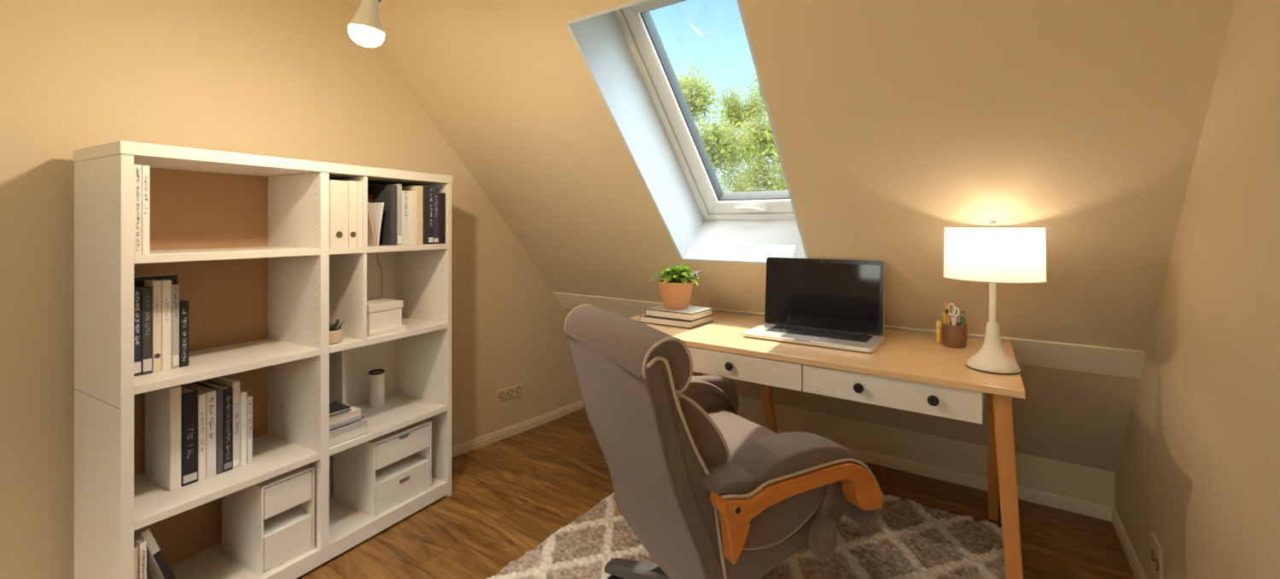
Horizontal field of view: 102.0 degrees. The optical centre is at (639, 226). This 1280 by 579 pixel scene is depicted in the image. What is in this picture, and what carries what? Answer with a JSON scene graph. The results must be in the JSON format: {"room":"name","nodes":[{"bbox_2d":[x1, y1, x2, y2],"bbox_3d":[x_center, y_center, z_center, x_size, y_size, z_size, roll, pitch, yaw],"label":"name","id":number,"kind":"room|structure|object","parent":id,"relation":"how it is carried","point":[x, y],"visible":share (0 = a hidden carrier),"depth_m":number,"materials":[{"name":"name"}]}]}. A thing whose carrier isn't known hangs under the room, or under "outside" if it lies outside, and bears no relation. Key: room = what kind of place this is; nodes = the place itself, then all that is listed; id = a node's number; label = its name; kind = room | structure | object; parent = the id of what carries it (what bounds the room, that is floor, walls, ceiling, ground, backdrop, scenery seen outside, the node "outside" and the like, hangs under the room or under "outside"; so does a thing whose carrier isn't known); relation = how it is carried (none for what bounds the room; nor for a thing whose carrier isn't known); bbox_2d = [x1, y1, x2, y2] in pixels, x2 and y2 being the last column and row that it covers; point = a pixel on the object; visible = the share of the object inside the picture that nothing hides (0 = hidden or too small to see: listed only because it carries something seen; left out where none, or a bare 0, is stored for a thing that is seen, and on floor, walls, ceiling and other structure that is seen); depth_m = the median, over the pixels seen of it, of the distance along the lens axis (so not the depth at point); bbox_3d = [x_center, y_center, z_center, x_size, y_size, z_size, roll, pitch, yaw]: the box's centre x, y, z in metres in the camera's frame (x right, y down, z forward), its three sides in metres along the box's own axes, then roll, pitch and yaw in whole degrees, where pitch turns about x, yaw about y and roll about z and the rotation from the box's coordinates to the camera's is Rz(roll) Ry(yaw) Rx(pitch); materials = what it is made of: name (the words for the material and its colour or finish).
{"room":"home office","nodes":[
{"label":"home office","id":0,"kind":"room"},
{"bbox_2d":[0,0,581,578],"bbox_3d":[-1.575,0.065,1.792,0.224,2.200,4.339,0,0,35],"label":"wall","id":1,"kind":"structure","parent":0,"point":[281,78],"depth_m":1.73,"materials":[{"name":"beige paint"}]},
{"bbox_2d":[496,384,522,401],"bbox_3d":[-0.722,0.923,2.876,0.011,0.060,0.166,0,0,40],"label":"wall outlet","id":2,"kind":"object","parent":1,"relation":"attached to","point":[514,391],"visible":1,"depth_m":2.87,"materials":[{"name":"beige plastic"}]},
{"bbox_2d":[451,400,584,458],"bbox_3d":[-0.649,1.139,2.981,0.036,0.052,1.357,0,0,39],"label":"baseboard","id":3,"kind":"structure","parent":1,"relation":"attached to","point":[468,446],"depth_m":2.89,"materials":[{"name":"beige paint"}]},
{"bbox_2d":[329,327,343,344],"bbox_3d":[-1.097,0.391,1.846,0.069,0.048,0.069,0,0,35],"label":"plant pot","id":4,"kind":"object","parent":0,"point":[335,334],"depth_m":1.83,"materials":[{"name":"beige ceramic"}]},
{"bbox_2d":[296,407,1135,578],"bbox_3d":[-0.450,1.205,1.016,3.300,0.080,4.753,0,0,35],"label":"floor","id":5,"kind":"structure","parent":0,"point":[509,495],"depth_m":2.08,"materials":[{"name":"brown wood"}]},
{"bbox_2d":[73,140,452,578],"bbox_3d":[-1.222,0.473,1.871,0.351,1.384,1.059,0,0,29],"label":"bookcase","id":6,"kind":"object","parent":5,"relation":"on","point":[245,237],"depth_m":1.77,"materials":[{"name":"white laminate"}]},
{"bbox_2d":[133,543,138,578],"bbox_3d":[-1.392,0.971,1.400,0.160,0.255,0.010,0,0,29],"label":"book","id":7,"kind":"object","parent":6,"relation":"on","point":[136,547],"visible":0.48,"depth_m":1.36,"materials":[{"name":"beige paper"}]},
{"bbox_2d":[133,164,141,255],"bbox_3d":[-1.392,-0.044,1.403,0.171,0.236,0.016,0,0,29],"label":"book","id":8,"kind":"object","parent":6,"relation":"on","point":[137,168],"visible":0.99,"depth_m":1.36,"materials":[{"name":"white paper"}]},
{"bbox_2d":[133,285,141,376],"bbox_3d":[-1.425,0.292,1.456,0.068,0.247,0.019,0,0,29],"label":"book","id":9,"kind":"object","parent":6,"relation":"on","point":[137,290],"visible":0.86,"depth_m":1.44,"materials":[{"name":"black paper"}]},
{"bbox_2d":[133,533,146,578],"bbox_3d":[-1.381,0.967,1.408,0.161,0.262,0.014,0,0,29],"label":"book","id":10,"kind":"object","parent":6,"relation":"on","point":[142,544],"visible":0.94,"depth_m":1.37,"materials":[{"name":"white paper"}]},
{"bbox_2d":[141,165,149,254],"bbox_3d":[-1.384,-0.043,1.417,0.171,0.236,0.015,0,0,29],"label":"book","id":11,"kind":"object","parent":6,"relation":"on","point":[145,169],"visible":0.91,"depth_m":1.37,"materials":[{"name":"white paper"}]},
{"bbox_2d":[141,286,152,375],"bbox_3d":[-1.414,0.295,1.474,0.070,0.241,0.021,0,0,29],"label":"book","id":12,"kind":"object","parent":6,"relation":"on","point":[147,293],"visible":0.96,"depth_m":1.46,"materials":[{"name":"grey paper"}]},
{"bbox_2d":[144,279,161,372],"bbox_3d":[-1.405,0.285,1.496,0.064,0.260,0.019,0,0,29],"label":"book","id":13,"kind":"object","parent":6,"relation":"on","point":[155,285],"visible":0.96,"depth_m":1.48,"materials":[{"name":"beige paper"}]},
{"bbox_2d":[133,526,175,578],"bbox_3d":[-1.382,0.957,1.475,0.171,0.281,0.107,0,0,29],"label":"book","id":14,"kind":"object","parent":6,"relation":"on","point":[158,567],"visible":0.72,"depth_m":1.42,"materials":[{"name":"white paper"}]},
{"bbox_2d":[133,273,177,286],"bbox_3d":[-1.446,0.280,1.512,0.014,0.270,0.150,0,0,29],"label":"folder","id":15,"kind":"object","parent":6,"relation":"on","point":[138,281],"visible":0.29,"depth_m":1.53,"materials":[{"name":"black"}]},
{"bbox_2d":[145,385,180,491],"bbox_3d":[-1.437,0.621,1.562,0.180,0.298,0.026,0,0,29],"label":"book","id":16,"kind":"object","parent":6,"relation":"on","point":[162,406],"visible":0.85,"depth_m":1.53,"materials":[{"name":"white paper"}]},
{"bbox_2d":[161,279,171,371],"bbox_3d":[-1.395,0.286,1.515,0.063,0.258,0.021,0,0,29],"label":"book","id":17,"kind":"object","parent":6,"relation":"on","point":[165,284],"visible":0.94,"depth_m":1.50,"materials":[{"name":"white paper"}]},
{"bbox_2d":[171,284,179,368],"bbox_3d":[-1.386,0.294,1.533,0.063,0.243,0.016,0,0,29],"label":"book","id":18,"kind":"object","parent":6,"relation":"on","point":[175,288],"visible":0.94,"depth_m":1.52,"materials":[{"name":"grey paper"}]},
{"bbox_2d":[179,299,188,367],"bbox_3d":[-1.376,0.319,1.551,0.063,0.194,0.022,0,0,29],"label":"book","id":19,"kind":"object","parent":6,"relation":"on","point":[183,305],"visible":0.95,"depth_m":1.53,"materials":[{"name":"black paper"}]},
{"bbox_2d":[180,384,197,487],"bbox_3d":[-1.421,0.632,1.591,0.181,0.275,0.038,0,0,29],"label":"book","id":20,"kind":"object","parent":6,"relation":"on","point":[189,396],"visible":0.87,"depth_m":1.55,"materials":[{"name":"black paper"}]},
{"bbox_2d":[181,383,215,478],"bbox_3d":[-1.395,0.639,1.637,0.181,0.261,0.025,0,0,29],"label":"book","id":21,"kind":"object","parent":6,"relation":"on","point":[210,394],"visible":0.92,"depth_m":1.59,"materials":[{"name":"white paper"}]},
{"bbox_2d":[197,391,205,481],"bbox_3d":[-1.406,0.640,1.617,0.181,0.259,0.019,0,0,29],"label":"book","id":22,"kind":"object","parent":6,"relation":"on","point":[201,397],"visible":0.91,"depth_m":1.57,"materials":[{"name":"white paper"}]},
{"bbox_2d":[192,380,222,475],"bbox_3d":[-1.385,0.635,1.657,0.180,0.269,0.016,0,0,29],"label":"book","id":23,"kind":"object","parent":6,"relation":"on","point":[218,389],"visible":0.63,"depth_m":1.61,"materials":[{"name":"grey paper"}]},
{"bbox_2d":[204,379,232,472],"bbox_3d":[-1.374,0.640,1.675,0.181,0.259,0.024,0,0,29],"label":"book","id":24,"kind":"object","parent":6,"relation":"on","point":[227,391],"visible":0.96,"depth_m":1.63,"materials":[{"name":"black paper"}]},
{"bbox_2d":[207,376,239,469],"bbox_3d":[-1.363,0.633,1.695,0.181,0.274,0.020,0,0,29],"label":"book","id":25,"kind":"object","parent":6,"relation":"on","point":[232,383],"visible":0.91,"depth_m":1.65,"materials":[{"name":"grey paper"}]},
{"bbox_2d":[239,389,246,466],"bbox_3d":[-1.349,0.652,1.711,0.170,0.236,0.017,0,0,29],"label":"book","id":26,"kind":"object","parent":6,"relation":"on","point":[242,393],"visible":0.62,"depth_m":1.67,"materials":[{"name":"white paper"}]},
{"bbox_2d":[246,394,252,464],"bbox_3d":[-1.336,0.661,1.723,0.161,0.216,0.015,0,0,29],"label":"book","id":27,"kind":"object","parent":6,"relation":"on","point":[249,398],"visible":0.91,"depth_m":1.68,"materials":[{"name":"white paper"}]},
{"bbox_2d":[329,319,344,344],"bbox_3d":[-1.097,0.373,1.846,0.069,0.084,0.069,0,0,-1],"label":"potted succulent","id":28,"kind":"object","parent":6,"relation":"on","point":[335,334],"visible":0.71,"depth_m":1.83,"materials":[{"name":"beige ceramic"}]},
{"bbox_2d":[329,180,348,248],"bbox_3d":[-1.167,-0.044,1.887,0.252,0.236,0.064,0,0,29],"label":"binder","id":29,"kind":"object","parent":6,"relation":"on","point":[338,189],"visible":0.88,"depth_m":1.82,"materials":[{"name":"beige cardboard"}]},
{"bbox_2d":[329,422,369,448],"bbox_3d":[-1.091,0.750,1.890,0.110,0.040,0.150,0,0,29],"label":"book","id":30,"kind":"object","parent":6,"relation":"on","point":[362,430],"visible":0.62,"depth_m":1.86,"materials":[{"name":"white paper"}]},
{"bbox_2d":[329,418,368,436],"bbox_3d":[-1.091,0.723,1.888,0.108,0.013,0.146,0,0,29],"label":"book","id":31,"kind":"object","parent":30,"relation":"on","point":[363,421],"visible":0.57,"depth_m":1.87,"materials":[{"name":"white paper"}]},
{"bbox_2d":[329,416,364,431],"bbox_3d":[-1.097,0.712,1.888,0.106,0.008,0.140,0,0,29],"label":"book","id":32,"kind":"object","parent":31,"relation":"on","point":[362,416],"visible":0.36,"depth_m":1.86,"materials":[{"name":"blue paper"}]},
{"bbox_2d":[329,415,363,430],"bbox_3d":[-1.095,0.702,1.879,0.106,0.010,0.126,0,0,29],"label":"book","id":33,"kind":"object","parent":32,"relation":"on","point":[360,417],"visible":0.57,"depth_m":1.85,"materials":[{"name":"white paper"}]},
{"bbox_2d":[329,404,361,426],"bbox_3d":[-1.097,0.684,1.878,0.108,0.026,0.122,0,0,29],"label":"book","id":34,"kind":"object","parent":33,"relation":"on","point":[356,412],"visible":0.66,"depth_m":1.86,"materials":[{"name":"beige paper"}]},
{"bbox_2d":[329,408,351,418],"bbox_3d":[-1.109,0.666,1.866,0.104,0.008,0.090,0,0,29],"label":"book","id":35,"kind":"object","parent":34,"relation":"on","point":[350,409],"visible":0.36,"depth_m":1.84,"materials":[{"name":"white paper"}]},
{"bbox_2d":[329,401,351,417],"bbox_3d":[-1.103,0.656,1.858,0.100,0.012,0.082,0,0,29],"label":"book","id":36,"kind":"object","parent":35,"relation":"on","point":[335,408],"visible":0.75,"depth_m":1.85,"materials":[{"name":"grey paper"}]},
{"bbox_2d":[348,180,356,247],"bbox_3d":[-1.143,-0.045,1.931,0.252,0.238,0.031,0,0,29],"label":"binder","id":37,"kind":"object","parent":6,"relation":"on","point":[352,184],"visible":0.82,"depth_m":1.87,"materials":[{"name":"beige cardboard"}]},
{"bbox_2d":[356,181,362,246],"bbox_3d":[-1.131,-0.044,1.955,0.250,0.238,0.019,0,0,29],"label":"binder","id":38,"kind":"object","parent":6,"relation":"on","point":[359,184],"visible":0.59,"depth_m":1.89,"materials":[{"name":"beige cardboard"}]},
{"bbox_2d":[367,188,372,203],"bbox_3d":[-1.095,-0.037,2.023,0.031,0.222,0.095,0,0,29],"label":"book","id":39,"kind":"object","parent":6,"relation":"on","point":[369,191],"visible":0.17,"depth_m":2.05,"materials":[{"name":"black paper"}]},
{"bbox_2d":[367,209,377,246],"bbox_3d":[-1.044,0.007,1.961,0.106,0.135,0.036,0,0,29],"label":"magazine","id":40,"kind":"object","parent":6,"relation":"on","point":[371,235],"visible":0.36,"depth_m":1.94,"materials":[{"name":"beige paper"}]},
{"bbox_2d":[367,202,384,245],"bbox_3d":[-1.027,-0.008,1.992,0.106,0.165,0.030,0,0,29],"label":"magazine","id":41,"kind":"object","parent":6,"relation":"on","point":[376,209],"visible":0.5,"depth_m":1.97,"materials":[{"name":"white paper"}]},
{"bbox_2d":[368,369,384,407],"bbox_3d":[-1.134,0.697,2.235,0.063,0.146,0.063,0,0,35],"label":"canister","id":42,"kind":"object","parent":6,"relation":"on","point":[376,377],"visible":1,"depth_m":2.21,"materials":[{"name":"white ceramic"}]},
{"bbox_2d":[376,252,382,298],"bbox_3d":[-1.163,0.256,2.317,0.006,0.313,0.030,0,0,29],"label":"cable","id":43,"kind":"object","parent":6,"relation":"hanging from","point":[376,253],"visible":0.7,"depth_m":2.33,"materials":[{"name":"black plastic"}]},
{"bbox_2d":[367,185,396,245],"bbox_3d":[-1.042,-0.043,2.064,0.200,0.235,0.024,0,0,29],"label":"book","id":44,"kind":"object","parent":6,"relation":"on","point":[386,194],"visible":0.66,"depth_m":2.02,"materials":[{"name":"grey paper"}]},
{"bbox_2d":[367,184,401,245],"bbox_3d":[-1.030,-0.045,2.084,0.200,0.240,0.019,0,0,29],"label":"book","id":45,"kind":"object","parent":6,"relation":"on","point":[398,186],"visible":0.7,"depth_m":2.04,"materials":[{"name":"grey paper"}]},
{"bbox_2d":[366,296,405,336],"bbox_3d":[-1.079,0.357,2.077,0.218,0.116,0.153,0,0,29],"label":"storage box","id":46,"kind":"object","parent":6,"relation":"on","point":[384,316],"visible":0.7,"depth_m":2.03,"materials":[{"name":"white cardboard"}]},
{"bbox_2d":[366,325,405,336],"bbox_3d":[-1.079,0.406,2.077,0.218,0.018,0.153,0,0,29],"label":"book","id":47,"kind":"object","parent":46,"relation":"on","point":[377,329],"depth_m":2.01,"materials":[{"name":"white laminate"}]},
{"bbox_2d":[401,190,408,244],"bbox_3d":[-1.013,-0.033,2.105,0.191,0.216,0.028,0,0,29],"label":"book","id":48,"kind":"object","parent":6,"relation":"on","point":[404,194],"visible":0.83,"depth_m":2.06,"materials":[{"name":"white paper"}]},
{"bbox_2d":[401,186,422,244],"bbox_3d":[-0.985,-0.045,2.165,0.200,0.239,0.028,0,0,29],"label":"book","id":49,"kind":"object","parent":6,"relation":"on","point":[418,189],"visible":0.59,"depth_m":2.11,"materials":[{"name":"beige paper"}]},
{"bbox_2d":[408,191,416,244],"bbox_3d":[-0.997,-0.034,2.134,0.190,0.216,0.033,0,0,29],"label":"book","id":50,"kind":"object","parent":6,"relation":"on","point":[412,194],"visible":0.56,"depth_m":2.09,"materials":[{"name":"white paper"}]},
{"bbox_2d":[401,185,427,244],"bbox_3d":[-0.972,-0.048,2.190,0.200,0.245,0.023,0,0,29],"label":"book","id":51,"kind":"object","parent":6,"relation":"on","point":[424,187],"visible":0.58,"depth_m":2.14,"materials":[{"name":"grey paper"}]},
{"bbox_2d":[427,186,433,244],"bbox_3d":[-0.959,-0.045,2.212,0.201,0.239,0.026,0,0,29],"label":"book","id":52,"kind":"object","parent":6,"relation":"on","point":[430,189],"visible":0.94,"depth_m":2.16,"materials":[{"name":"black paper"}]},
{"bbox_2d":[433,187,438,244],"bbox_3d":[-0.937,-0.044,2.230,0.181,0.238,0.024,0,0,29],"label":"book","id":53,"kind":"object","parent":6,"relation":"on","point":[435,189],"visible":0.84,"depth_m":2.19,"materials":[{"name":"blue paper"}]},
{"bbox_2d":[438,192,444,244],"bbox_3d":[-0.923,-0.034,2.257,0.180,0.218,0.031,0,0,29],"label":"book","id":54,"kind":"object","parent":6,"relation":"on","point":[441,195],"visible":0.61,"depth_m":2.21,"materials":[{"name":"black paper"}]},
{"bbox_2d":[486,492,1006,578],"bbox_3d":[0.295,1.149,1.617,1.422,0.030,1.904,0,0,35],"label":"rug","id":55,"kind":"object","parent":5,"relation":"on","point":[909,539],"visible":0.32,"depth_m":1.84,"materials":[{"name":"beige fabric"}]},
{"bbox_2d":[563,304,883,578],"bbox_3d":[0.265,0.689,1.426,0.814,0.926,0.776,0,0,-26],"label":"office chair","id":56,"kind":"object","parent":55,"relation":"on","point":[709,491],"visible":1,"depth_m":1.16,"materials":[{"name":"grey fabric"}]},
{"bbox_2d":[692,400,706,412],"bbox_3d":[0.086,0.638,1.661,0.284,0.162,0.049,0,0,-26],"label":"cushion","id":57,"kind":"object","parent":56,"relation":"on","point":[702,404],"depth_m":1.69,"materials":[{"name":"fabric"}]},
{"bbox_2d":[679,393,727,467],"bbox_3d":[0.037,0.455,1.346,0.159,0.212,0.470,0,0,-26],"label":"lumbar cushion","id":58,"kind":"object","parent":56,"relation":"on","point":[709,441],"depth_m":1.14,"materials":[{"name":"brown fabric"}]},
{"bbox_2d":[743,485,826,548],"bbox_3d":[0.317,0.638,1.194,0.284,0.162,0.049,0,0,-26],"label":"panel","id":59,"kind":"object","parent":56,"relation":"on","point":[794,517],"depth_m":1.18,"materials":[{"name":"grey fabric"}]},
{"bbox_2d":[616,310,1025,578],"bbox_3d":[0.637,0.788,2.065,1.434,0.753,0.915,0,0,35],"label":"desk","id":60,"kind":"object","parent":55,"relation":"on","point":[909,371],"visible":0.58,"depth_m":1.60,"materials":[{"name":"brown wood"}]},
{"bbox_2d":[639,314,713,329],"bbox_3d":[0.157,0.395,2.225,0.248,0.030,0.200,0,0,35],"label":"book","id":61,"kind":"object","parent":60,"relation":"on","point":[650,320],"visible":0.54,"depth_m":2.15,"materials":[{"name":"grey paper"}]},
{"bbox_2d":[645,304,712,321],"bbox_3d":[0.166,0.364,2.207,0.228,0.031,0.180,0,0,35],"label":"book","id":62,"kind":"object","parent":61,"relation":"on","point":[692,313],"visible":0.81,"depth_m":2.15,"materials":[{"name":"grey paper"}]},
{"bbox_2d":[649,263,699,309],"bbox_3d":[0.149,0.255,2.216,0.191,0.188,0.223,0,0,-22],"label":"potted plant","id":63,"kind":"object","parent":62,"relation":"on","point":[676,290],"visible":1,"depth_m":2.17,"materials":[{"name":"green plant"}]},
{"bbox_2d":[742,256,884,352],"bbox_3d":[0.631,0.268,1.895,0.450,0.286,0.248,0,0,35],"label":"laptop","id":64,"kind":"object","parent":60,"relation":"on","point":[838,304],"visible":1,"depth_m":1.95,"materials":[{"name":"silver metal"}]},
{"bbox_2d":[936,320,942,343],"bbox_3d":[1.056,0.371,1.830,0.021,0.078,0.021,0,0,35],"label":"highlighter","id":65,"kind":"object","parent":60,"relation":"on","point":[939,323],"visible":0.94,"depth_m":1.82,"materials":[{"name":"yellow plastic"}]},
{"bbox_2d":[942,322,967,348],"bbox_3d":[1.075,0.372,1.774,0.075,0.076,0.075,0,0,35],"label":"pen cup","id":66,"kind":"object","parent":60,"relation":"on","point":[956,336],"visible":0.94,"depth_m":1.75,"materials":[{"name":"brown wood"}]},
{"bbox_2d":[942,312,947,325],"bbox_3d":[1.052,0.348,1.786,0.022,0.105,0.012,0,0,18],"label":"pen","id":67,"kind":"object","parent":66,"relation":"in","point":[944,315],"visible":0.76,"depth_m":1.78,"materials":[{"name":"yellow plastic"}]},
{"bbox_2d":[944,302,949,325],"bbox_3d":[1.063,0.331,1.789,0.010,0.140,0.022,0,0,-42],"label":"pencil","id":68,"kind":"object","parent":66,"relation":"in","point":[945,303],"visible":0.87,"depth_m":1.79,"materials":[{"name":"orange wood"}]},
{"bbox_2d":[948,302,960,325],"bbox_3d":[1.077,0.331,1.783,0.039,0.134,0.007,0,0,35],"label":"scissors","id":69,"kind":"object","parent":66,"relation":"in","point":[953,318],"visible":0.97,"depth_m":1.78,"materials":[{"name":"grey"}]},
{"bbox_2d":[960,310,964,325],"bbox_3d":[1.091,0.344,1.765,0.023,0.115,0.009,0,0,35],"label":"pen","id":70,"kind":"object","parent":66,"relation":"in","point":[962,311],"visible":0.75,"depth_m":1.76,"materials":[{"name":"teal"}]},
{"bbox_2d":[960,317,965,325],"bbox_3d":[1.090,0.354,1.755,0.010,0.094,0.019,0,0,-38],"label":"pen","id":71,"kind":"object","parent":66,"relation":"in","point":[962,323],"visible":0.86,"depth_m":1.75,"materials":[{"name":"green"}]},
{"bbox_2d":[942,221,1047,374],"bbox_3d":[1.019,0.197,1.499,0.247,0.427,0.247,0,0,35],"label":"table lamp","id":72,"kind":"object","parent":60,"relation":"on","point":[992,255],"visible":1,"depth_m":1.42,"materials":[{"name":"white fabric"}]},
{"bbox_2d":[350,0,1235,472],"bbox_3d":[0.379,-0.125,2.204,3.000,2.192,1.901,0,0,35],"label":"sloped wall","id":73,"kind":"structure","parent":0,"point":[897,123],"depth_m":1.64,"materials":[{"name":"beige paint"}]},
{"bbox_2d":[566,0,808,264],"bbox_3d":[0.294,-0.408,2.059,0.674,1.133,1.035,0,0,35],"label":"window","id":74,"kind":"structure","parent":73,"relation":"attached to","point":[621,48],"depth_m":2.22,"materials":[{"name":"white"}]},
{"bbox_2d":[553,291,1146,378],"bbox_3d":[0.567,0.449,2.431,2.749,0.115,0.099,0,0,35],"label":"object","id":75,"kind":"structure","parent":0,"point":[1114,362],"depth_m":1.82,"materials":[{"name":"beige paint"}]},
{"bbox_2d":[737,396,1115,508],"bbox_3d":[0.829,1.038,2.851,3.100,0.254,0.120,0,0,35],"label":"wall","id":76,"kind":"structure","parent":0,"point":[1079,482],"depth_m":2.40,"materials":[{"name":"beige paint"}]},
{"bbox_2d":[762,426,1113,522],"bbox_3d":[0.818,1.139,2.778,2.565,0.052,0.012,0,0,35],"label":"baseboard","id":77,"kind":"structure","parent":76,"relation":"attached to","point":[1090,509],"depth_m":2.31,"materials":[{"name":"beige paint"}]},
{"bbox_2d":[1115,0,1279,578],"bbox_3d":[0.713,0.065,0.206,0.120,2.200,4.356,0,0,34],"label":"wall","id":78,"kind":"structure","parent":0,"point":[1197,470],"depth_m":1.11,"materials":[{"name":"beige paint"}]},
{"bbox_2d":[1111,507,1146,578],"bbox_3d":[0.659,1.139,0.243,0.012,0.052,4.354,0,0,34],"label":"baseboard","id":79,"kind":"structure","parent":78,"relation":"attached to","point":[1135,565],"depth_m":1.82,"materials":[{"name":"beige paint"}]},
{"bbox_2d":[1150,532,1163,578],"bbox_3d":[1.519,0.983,1.526,0.011,0.115,0.100,0,0,34],"label":"wall outlet","id":80,"kind":"object","parent":78,"relation":"attached to","point":[1156,551],"visible":1,"depth_m":1.52,"materials":[{"name":"beige plastic"}]},
{"bbox_3d":[-0.953,-1.085,0.295,3.300,0.100,2.794,0,0,35],"label":"ceiling","id":81,"kind":"structure","parent":0,"visible":0},
{"bbox_2d":[348,0,384,37],"bbox_3d":[-0.737,-0.760,1.400,0.090,0.548,0.090,0,0,35],"label":"socket","id":82,"kind":"object","parent":81,"relation":"hanging from","point":[367,20],"visible":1,"depth_m":1.38,"materials":[{"name":"white plastic"}]},
{"label":"outside","id":83,"kind":"structure","parent":0,"visible":0},
{"bbox_2d":[751,124,787,190],"bbox_3d":[3.409,1.773,9.746,4.151,8.806,3.093,0,0,22],"label":"birch tree","id":84,"kind":"object","parent":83,"point":[766,133],"visible":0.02,"depth_m":10.10,"materials":[{"name":"green plant"}]},
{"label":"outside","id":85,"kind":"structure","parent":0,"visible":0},
{"bbox_2d":[709,78,773,192],"bbox_3d":[4.119,-0.220,23.766,4.132,12.779,4.156,0,0,-33],"label":"birch tree","id":86,"kind":"object","parent":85,"point":[737,116],"visible":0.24,"depth_m":23.69,"materials":[{"name":"green plant"}]},
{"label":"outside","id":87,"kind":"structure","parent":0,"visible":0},
{"bbox_2d":[689,23,703,36],"bbox_3d":[32.589,-113.692,300.004,6.698,8.087,4.749,0,0,35],"label":"trail","id":88,"kind":"object","parent":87,"point":[694,27],"visible":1,"depth_m":299.72,"materials":[{"name":"white"}]},
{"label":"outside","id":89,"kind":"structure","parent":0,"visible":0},
{"bbox_2d":[674,62,762,186],"bbox_3d":[2.086,0.764,13.537,3.492,10.815,4.296,0,0,-20],"label":"birch tree","id":90,"kind":"object","parent":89,"point":[717,142],"visible":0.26,"depth_m":13.75,"materials":[{"name":"green plant"}]},
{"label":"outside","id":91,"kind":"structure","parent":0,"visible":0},
{"bbox_2d":[735,70,785,191],"bbox_3d":[4.438,0.376,16.879,3.503,11.591,3.013,0,0,35],"label":"birch tree","id":92,"kind":"object","parent":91,"point":[759,177],"visible":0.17,"depth_m":16.57,"materials":[{"name":"green plant"}]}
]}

